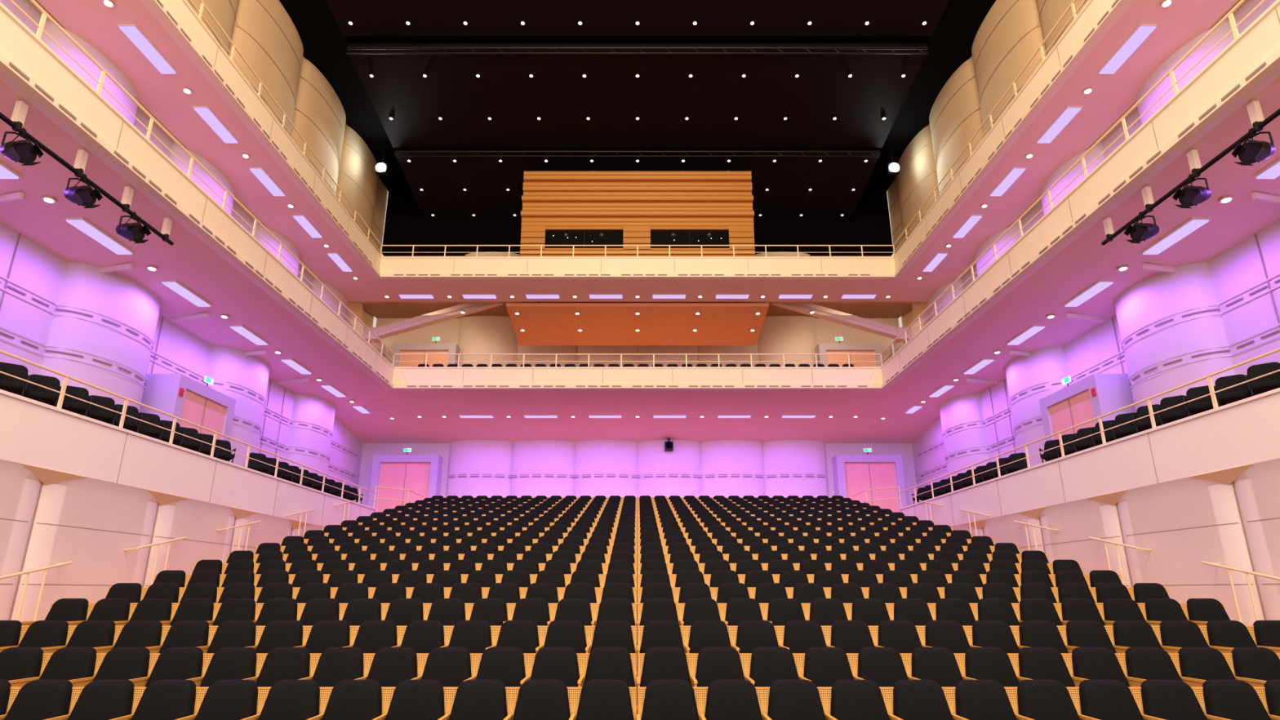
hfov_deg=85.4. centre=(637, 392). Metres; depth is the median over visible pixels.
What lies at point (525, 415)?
ceiling lights
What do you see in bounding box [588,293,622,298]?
ceiling lights
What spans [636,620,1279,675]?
seats
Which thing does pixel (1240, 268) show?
wall
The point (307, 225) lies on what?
ceiling lights
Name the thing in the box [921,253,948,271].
ceiling lights
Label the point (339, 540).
seats
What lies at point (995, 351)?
recessed light
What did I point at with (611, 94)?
ceiling
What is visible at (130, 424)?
chairs
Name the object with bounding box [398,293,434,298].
ceiling lights
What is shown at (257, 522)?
stair handrail
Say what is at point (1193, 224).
ceiling lights
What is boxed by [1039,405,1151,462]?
chairs
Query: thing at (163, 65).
ceiling lights
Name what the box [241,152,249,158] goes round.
recessed light
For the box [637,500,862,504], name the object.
seats
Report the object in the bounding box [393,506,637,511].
seats
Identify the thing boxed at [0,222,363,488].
wall
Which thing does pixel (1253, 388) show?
chairs
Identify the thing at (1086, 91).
recessed light
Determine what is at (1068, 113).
ceiling lights
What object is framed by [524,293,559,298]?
ceiling lights
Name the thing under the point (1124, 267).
recessed light
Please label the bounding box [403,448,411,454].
exit sign
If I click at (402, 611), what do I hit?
seats
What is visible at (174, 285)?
ceiling lights
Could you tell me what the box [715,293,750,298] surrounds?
ceiling lights
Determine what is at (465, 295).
ceiling lights
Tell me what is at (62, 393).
gallery railing
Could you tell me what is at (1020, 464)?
chairs
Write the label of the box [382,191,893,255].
wall
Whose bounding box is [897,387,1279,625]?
wall
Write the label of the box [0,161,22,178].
ceiling lights
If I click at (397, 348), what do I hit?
door
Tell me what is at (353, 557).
seats
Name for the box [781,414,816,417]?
ceiling lights
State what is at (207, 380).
exit sign
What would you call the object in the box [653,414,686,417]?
ceiling lights
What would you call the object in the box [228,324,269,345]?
ceiling lights
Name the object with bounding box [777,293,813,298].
ceiling lights
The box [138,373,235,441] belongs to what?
door
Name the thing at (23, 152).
stage lights
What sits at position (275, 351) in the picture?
recessed light
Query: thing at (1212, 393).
gallery railing
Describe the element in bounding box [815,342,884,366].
door
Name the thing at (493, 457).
wall
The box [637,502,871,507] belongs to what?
seats
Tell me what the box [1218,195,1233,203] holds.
recessed light
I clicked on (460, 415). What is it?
ceiling lights
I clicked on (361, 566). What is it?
seats
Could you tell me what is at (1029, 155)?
recessed light
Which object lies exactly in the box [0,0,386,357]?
wall
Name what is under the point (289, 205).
recessed light
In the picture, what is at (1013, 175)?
ceiling lights
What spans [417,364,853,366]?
seats
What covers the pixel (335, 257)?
ceiling lights
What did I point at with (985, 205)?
recessed light
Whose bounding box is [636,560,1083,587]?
seats
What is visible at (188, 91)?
recessed light
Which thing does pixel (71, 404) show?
chairs
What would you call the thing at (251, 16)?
wall
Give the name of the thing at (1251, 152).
stage lights
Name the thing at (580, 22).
ceiling spotlights
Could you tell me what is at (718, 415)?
ceiling lights
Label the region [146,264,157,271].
recessed light
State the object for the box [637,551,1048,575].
seats
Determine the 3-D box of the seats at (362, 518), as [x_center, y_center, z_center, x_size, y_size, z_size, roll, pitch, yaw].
[-3.869,3.724,18.627,7.717,0.860,0.544,0,-16,0]
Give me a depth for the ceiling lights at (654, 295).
26.68 m
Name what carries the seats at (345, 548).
on the floor
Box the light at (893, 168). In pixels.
[886,142,900,174]
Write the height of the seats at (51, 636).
0.860 m
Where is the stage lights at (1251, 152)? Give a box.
[1101,101,1279,245]
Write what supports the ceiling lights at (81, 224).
attached to the balcony at (197, 259)
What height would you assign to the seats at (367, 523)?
0.860 m
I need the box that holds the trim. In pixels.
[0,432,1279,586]
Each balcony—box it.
[0,0,1279,443]
[28,0,1246,318]
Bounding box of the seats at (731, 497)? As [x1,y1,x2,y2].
[637,495,844,499]
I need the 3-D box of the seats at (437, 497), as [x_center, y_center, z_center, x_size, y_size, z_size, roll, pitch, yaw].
[-3.869,4.188,25.499,7.717,0.860,0.544,0,-16,0]
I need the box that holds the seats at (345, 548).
[255,542,636,554]
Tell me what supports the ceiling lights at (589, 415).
attached to the balcony at (197, 259)
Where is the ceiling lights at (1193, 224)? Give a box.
[1140,217,1211,254]
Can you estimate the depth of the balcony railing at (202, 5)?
20.91 m
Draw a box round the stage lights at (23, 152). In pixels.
[0,101,173,245]
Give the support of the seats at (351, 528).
on the floor
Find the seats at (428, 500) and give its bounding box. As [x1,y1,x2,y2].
[422,497,637,502]
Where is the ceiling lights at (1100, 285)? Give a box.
[1062,280,1115,306]
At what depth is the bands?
16.70 m
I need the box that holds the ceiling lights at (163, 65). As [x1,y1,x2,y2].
[116,24,177,74]
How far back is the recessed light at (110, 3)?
13.42 m
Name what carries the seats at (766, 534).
on the floor
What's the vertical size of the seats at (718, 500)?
0.860 m
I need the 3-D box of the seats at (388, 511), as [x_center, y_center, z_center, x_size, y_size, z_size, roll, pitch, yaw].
[-3.869,3.857,20.590,7.717,0.860,0.544,0,-16,0]
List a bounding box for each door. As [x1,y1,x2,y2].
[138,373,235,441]
[368,454,443,512]
[391,342,459,366]
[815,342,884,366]
[831,454,906,512]
[1039,373,1136,441]
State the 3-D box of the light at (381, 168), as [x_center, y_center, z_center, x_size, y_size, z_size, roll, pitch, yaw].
[-11.300,-10.427,30.808,0.500,1.570,0.280,0,-16,0]
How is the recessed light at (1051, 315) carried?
attached to the balcony at (197, 259)
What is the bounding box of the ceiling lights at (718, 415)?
[717,414,751,417]
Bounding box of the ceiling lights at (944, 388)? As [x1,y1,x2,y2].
[928,384,955,396]
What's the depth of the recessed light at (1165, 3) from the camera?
13.42 m
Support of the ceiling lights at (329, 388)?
attached to the balcony at (197, 259)
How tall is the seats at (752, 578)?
0.860 m
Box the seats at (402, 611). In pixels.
[20,598,636,625]
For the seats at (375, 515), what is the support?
on the floor
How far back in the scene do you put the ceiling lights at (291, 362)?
22.37 m
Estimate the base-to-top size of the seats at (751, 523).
0.860 m
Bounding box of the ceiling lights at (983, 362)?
[962,358,995,373]
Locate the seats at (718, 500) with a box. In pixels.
[637,497,853,502]
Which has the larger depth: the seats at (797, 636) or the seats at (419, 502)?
the seats at (419, 502)
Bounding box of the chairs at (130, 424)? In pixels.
[123,405,235,462]
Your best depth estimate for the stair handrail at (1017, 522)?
15.55 m
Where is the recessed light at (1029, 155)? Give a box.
[1025,152,1033,158]
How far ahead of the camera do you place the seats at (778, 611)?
9.02 m
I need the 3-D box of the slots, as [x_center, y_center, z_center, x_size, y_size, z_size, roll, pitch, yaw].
[0.000,-7.474,15.195,18.784,0.695,21.092,0,-16,0]
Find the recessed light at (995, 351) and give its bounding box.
[993,350,1000,353]
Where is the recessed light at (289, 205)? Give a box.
[287,203,294,208]
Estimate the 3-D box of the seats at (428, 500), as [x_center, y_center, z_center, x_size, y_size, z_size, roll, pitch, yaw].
[-3.869,4.122,24.517,7.717,0.860,0.544,0,-16,0]
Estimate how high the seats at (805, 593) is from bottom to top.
0.860 m
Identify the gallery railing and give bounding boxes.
[0,349,423,507]
[851,347,1279,507]
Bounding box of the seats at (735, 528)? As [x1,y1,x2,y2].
[637,524,952,541]
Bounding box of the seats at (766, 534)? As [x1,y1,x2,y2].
[637,529,972,547]
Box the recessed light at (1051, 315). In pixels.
[1045,313,1055,318]
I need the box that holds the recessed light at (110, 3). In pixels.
[102,0,115,7]
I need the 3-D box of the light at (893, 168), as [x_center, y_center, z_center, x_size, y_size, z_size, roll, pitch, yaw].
[11.300,-10.427,30.808,0.500,1.570,0.280,0,-16,0]
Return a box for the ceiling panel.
[506,302,768,345]
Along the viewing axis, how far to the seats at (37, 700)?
6.06 m
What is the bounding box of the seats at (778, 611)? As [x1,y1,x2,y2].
[636,598,1230,645]
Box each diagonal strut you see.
[362,303,502,342]
[772,303,912,342]
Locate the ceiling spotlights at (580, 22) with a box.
[347,20,927,216]
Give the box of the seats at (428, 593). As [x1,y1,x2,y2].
[95,582,636,603]
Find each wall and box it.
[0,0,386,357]
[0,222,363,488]
[0,389,377,621]
[186,0,387,327]
[357,440,917,506]
[375,253,899,366]
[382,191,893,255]
[887,0,1088,327]
[888,0,1276,357]
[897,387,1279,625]
[911,220,1279,488]
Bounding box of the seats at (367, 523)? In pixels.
[339,520,637,552]
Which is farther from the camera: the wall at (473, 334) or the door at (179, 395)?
the wall at (473, 334)
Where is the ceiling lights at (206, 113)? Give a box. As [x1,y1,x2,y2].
[191,106,239,142]
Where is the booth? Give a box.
[520,170,755,256]
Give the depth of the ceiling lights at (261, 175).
19.24 m
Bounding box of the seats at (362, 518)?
[355,515,637,522]
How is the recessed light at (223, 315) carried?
attached to the balcony at (197, 259)
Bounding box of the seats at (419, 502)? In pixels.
[413,500,637,504]
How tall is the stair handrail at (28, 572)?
1.301 m
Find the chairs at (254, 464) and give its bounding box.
[247,453,363,503]
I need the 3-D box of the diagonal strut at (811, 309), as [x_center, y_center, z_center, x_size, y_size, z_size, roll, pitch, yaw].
[8.423,-3.118,28.730,5.562,2.032,0.518,0,-16,-1]
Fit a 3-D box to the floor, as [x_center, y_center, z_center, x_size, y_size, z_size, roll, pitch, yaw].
[0.000,3.354,13.082,25.000,4.383,35.000,0,-16,0]
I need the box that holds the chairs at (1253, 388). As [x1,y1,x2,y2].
[1213,361,1279,406]
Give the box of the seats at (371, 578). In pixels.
[153,570,636,586]
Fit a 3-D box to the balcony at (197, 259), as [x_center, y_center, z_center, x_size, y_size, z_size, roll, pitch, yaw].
[0.000,-3.681,15.099,25.000,2.400,35.000,0,-16,0]
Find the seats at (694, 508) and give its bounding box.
[637,506,881,511]
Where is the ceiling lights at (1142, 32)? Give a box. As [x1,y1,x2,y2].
[1097,24,1158,74]
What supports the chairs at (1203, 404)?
on the floor
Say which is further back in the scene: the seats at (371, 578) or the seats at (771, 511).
the seats at (771, 511)
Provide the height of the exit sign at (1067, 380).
0.280 m
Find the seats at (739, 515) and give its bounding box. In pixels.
[637,512,906,518]
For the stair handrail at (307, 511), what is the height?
1.301 m
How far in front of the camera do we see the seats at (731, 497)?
25.75 m
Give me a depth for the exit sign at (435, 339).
31.97 m
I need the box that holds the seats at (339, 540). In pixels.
[280,536,636,546]
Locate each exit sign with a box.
[204,376,213,386]
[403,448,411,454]
[431,337,439,342]
[835,337,843,342]
[863,448,871,454]
[1061,376,1071,386]
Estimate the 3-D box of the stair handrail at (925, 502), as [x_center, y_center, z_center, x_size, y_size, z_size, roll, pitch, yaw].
[8.978,3.832,21.060,0.240,1.301,1.328,0,-16,0]
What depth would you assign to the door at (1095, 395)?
17.93 m
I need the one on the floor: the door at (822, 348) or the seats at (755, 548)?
the seats at (755, 548)
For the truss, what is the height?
0.820 m
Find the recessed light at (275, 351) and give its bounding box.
[274,350,281,353]
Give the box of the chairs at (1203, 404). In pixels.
[1151,385,1213,426]
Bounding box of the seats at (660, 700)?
[636,680,1279,719]
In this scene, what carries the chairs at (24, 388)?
on the floor
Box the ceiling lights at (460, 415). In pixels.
[458,414,493,417]
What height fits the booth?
5.175 m
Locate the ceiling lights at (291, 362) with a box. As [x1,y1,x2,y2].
[280,358,312,373]
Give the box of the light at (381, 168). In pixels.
[374,142,388,174]
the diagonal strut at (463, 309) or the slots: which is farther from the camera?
the diagonal strut at (463, 309)
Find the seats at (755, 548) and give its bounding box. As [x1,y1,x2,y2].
[637,542,1019,564]
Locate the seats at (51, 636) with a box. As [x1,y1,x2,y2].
[0,620,636,653]
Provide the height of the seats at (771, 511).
0.860 m
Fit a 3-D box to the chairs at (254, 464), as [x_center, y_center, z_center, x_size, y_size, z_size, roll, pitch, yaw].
[-9.776,2.805,20.844,0.674,0.861,6.882,0,-16,0]
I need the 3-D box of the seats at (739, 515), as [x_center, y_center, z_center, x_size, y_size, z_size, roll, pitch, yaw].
[3.852,3.791,19.609,7.717,0.860,0.544,0,-16,0]
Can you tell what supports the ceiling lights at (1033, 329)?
attached to the balcony at (197, 259)
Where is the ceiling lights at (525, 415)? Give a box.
[523,414,557,417]
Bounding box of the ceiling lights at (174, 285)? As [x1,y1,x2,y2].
[160,280,212,306]
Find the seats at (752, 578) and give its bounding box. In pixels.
[636,570,1121,602]
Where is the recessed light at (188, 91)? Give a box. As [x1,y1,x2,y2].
[182,87,192,93]
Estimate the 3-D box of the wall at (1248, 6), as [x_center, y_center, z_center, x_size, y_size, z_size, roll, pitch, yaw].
[11.625,-5.122,15.513,0.550,3.800,35.000,0,-16,0]
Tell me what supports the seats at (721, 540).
on the floor
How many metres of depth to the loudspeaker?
30.80 m
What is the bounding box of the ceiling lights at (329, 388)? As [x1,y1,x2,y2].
[320,384,346,396]
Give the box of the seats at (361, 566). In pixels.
[191,560,636,573]
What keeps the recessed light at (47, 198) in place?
attached to the balcony at (197, 259)
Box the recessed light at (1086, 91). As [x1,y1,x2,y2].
[1082,87,1093,93]
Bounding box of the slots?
[157,0,1117,275]
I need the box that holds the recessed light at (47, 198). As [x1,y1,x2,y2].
[41,195,56,203]
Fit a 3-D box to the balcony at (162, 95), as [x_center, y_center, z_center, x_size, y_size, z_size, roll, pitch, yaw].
[0.000,-7.795,16.279,25.000,2.040,35.000,0,-16,0]
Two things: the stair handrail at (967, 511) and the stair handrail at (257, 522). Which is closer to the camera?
the stair handrail at (257, 522)
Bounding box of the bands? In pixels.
[0,0,1279,480]
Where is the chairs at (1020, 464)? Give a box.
[911,453,1027,503]
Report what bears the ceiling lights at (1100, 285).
attached to the balcony at (197, 259)
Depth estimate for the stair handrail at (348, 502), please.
21.07 m
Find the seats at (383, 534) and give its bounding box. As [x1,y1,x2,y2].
[302,529,636,538]
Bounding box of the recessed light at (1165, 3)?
[1160,0,1173,7]
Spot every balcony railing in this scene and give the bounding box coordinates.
[9,0,1265,366]
[189,0,1085,256]
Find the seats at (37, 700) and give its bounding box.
[0,680,636,719]
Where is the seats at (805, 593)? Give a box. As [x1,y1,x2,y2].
[636,582,1169,620]
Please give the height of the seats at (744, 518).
0.860 m
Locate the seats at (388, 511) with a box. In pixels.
[381,508,637,514]
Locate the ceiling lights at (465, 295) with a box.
[461,293,497,298]
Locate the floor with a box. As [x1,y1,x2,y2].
[636,552,637,714]
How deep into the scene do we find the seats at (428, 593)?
10.02 m
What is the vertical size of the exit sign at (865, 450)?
0.280 m
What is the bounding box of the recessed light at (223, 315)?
[219,313,229,318]
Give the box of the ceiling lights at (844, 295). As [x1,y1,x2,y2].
[840,293,876,298]
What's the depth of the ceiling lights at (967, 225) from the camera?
21.58 m
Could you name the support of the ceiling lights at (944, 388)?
attached to the balcony at (197, 259)
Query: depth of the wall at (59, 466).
11.89 m
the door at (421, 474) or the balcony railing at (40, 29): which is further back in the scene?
the door at (421, 474)
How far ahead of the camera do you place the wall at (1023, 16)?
25.69 m
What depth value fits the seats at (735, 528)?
16.90 m
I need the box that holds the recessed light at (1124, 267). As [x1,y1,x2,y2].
[1117,264,1128,271]
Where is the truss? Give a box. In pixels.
[346,46,928,156]
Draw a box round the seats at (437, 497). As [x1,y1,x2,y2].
[430,495,637,499]
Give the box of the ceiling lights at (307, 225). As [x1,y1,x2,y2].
[291,214,323,237]
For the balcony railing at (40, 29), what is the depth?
15.80 m
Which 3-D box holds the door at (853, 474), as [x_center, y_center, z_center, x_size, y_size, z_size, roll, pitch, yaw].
[10.250,4.410,30.610,2.900,3.250,0.680,0,-16,0]
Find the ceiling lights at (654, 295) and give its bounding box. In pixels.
[652,293,686,298]
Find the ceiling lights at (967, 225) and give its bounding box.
[951,214,983,237]
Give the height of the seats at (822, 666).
0.860 m
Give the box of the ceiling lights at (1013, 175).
[988,167,1026,195]
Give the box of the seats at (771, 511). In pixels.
[637,508,893,514]
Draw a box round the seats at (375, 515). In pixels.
[368,512,637,518]
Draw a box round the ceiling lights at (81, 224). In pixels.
[63,217,134,254]
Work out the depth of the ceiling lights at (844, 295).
26.75 m
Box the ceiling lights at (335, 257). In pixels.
[326,253,353,271]
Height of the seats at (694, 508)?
0.860 m
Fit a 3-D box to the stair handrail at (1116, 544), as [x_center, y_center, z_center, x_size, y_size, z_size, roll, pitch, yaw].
[8.978,3.276,12.845,0.240,1.301,1.328,0,-16,0]
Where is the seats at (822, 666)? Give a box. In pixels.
[636,647,1279,714]
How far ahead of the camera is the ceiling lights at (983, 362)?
22.37 m
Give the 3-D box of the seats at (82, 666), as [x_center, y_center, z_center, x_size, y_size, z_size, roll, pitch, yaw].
[-4.144,2.981,6.831,8.267,0.860,0.544,0,-16,0]
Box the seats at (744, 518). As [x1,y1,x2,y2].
[637,515,919,522]
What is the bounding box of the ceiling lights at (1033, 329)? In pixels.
[1005,324,1046,345]
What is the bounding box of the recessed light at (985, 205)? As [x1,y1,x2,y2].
[980,203,987,208]
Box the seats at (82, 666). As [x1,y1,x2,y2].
[0,647,636,686]
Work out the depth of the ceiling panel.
28.75 m
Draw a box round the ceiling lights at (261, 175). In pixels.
[248,167,286,195]
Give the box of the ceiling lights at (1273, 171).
[1253,158,1279,178]
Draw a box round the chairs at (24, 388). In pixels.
[0,361,61,406]
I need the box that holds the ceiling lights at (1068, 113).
[1035,106,1083,142]
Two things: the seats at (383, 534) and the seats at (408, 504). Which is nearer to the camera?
the seats at (383, 534)
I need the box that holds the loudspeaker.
[664,437,673,451]
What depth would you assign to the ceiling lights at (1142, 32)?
14.55 m
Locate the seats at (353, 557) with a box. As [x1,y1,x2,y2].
[226,551,636,563]
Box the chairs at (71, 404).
[61,385,123,426]
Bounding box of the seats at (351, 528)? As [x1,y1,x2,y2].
[322,524,636,533]
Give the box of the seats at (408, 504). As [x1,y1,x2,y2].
[403,502,637,507]
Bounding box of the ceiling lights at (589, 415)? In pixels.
[588,414,622,417]
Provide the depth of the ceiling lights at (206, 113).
16.89 m
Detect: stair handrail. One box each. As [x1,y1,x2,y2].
[0,560,72,621]
[124,536,186,585]
[217,520,261,551]
[285,508,315,536]
[333,500,356,520]
[918,500,942,520]
[959,508,989,536]
[1013,520,1057,551]
[1088,536,1151,585]
[1202,560,1279,622]
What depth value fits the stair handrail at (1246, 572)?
10.20 m
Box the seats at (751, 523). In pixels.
[637,520,935,534]
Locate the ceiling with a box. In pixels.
[279,0,995,221]
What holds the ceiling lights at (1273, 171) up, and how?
attached to the balcony at (197, 259)
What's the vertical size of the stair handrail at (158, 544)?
1.301 m
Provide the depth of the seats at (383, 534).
15.92 m
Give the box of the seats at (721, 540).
[637,536,995,555]
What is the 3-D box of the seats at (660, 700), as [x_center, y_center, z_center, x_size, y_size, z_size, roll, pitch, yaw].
[4.127,2.912,5.850,8.267,0.860,0.544,0,-16,0]

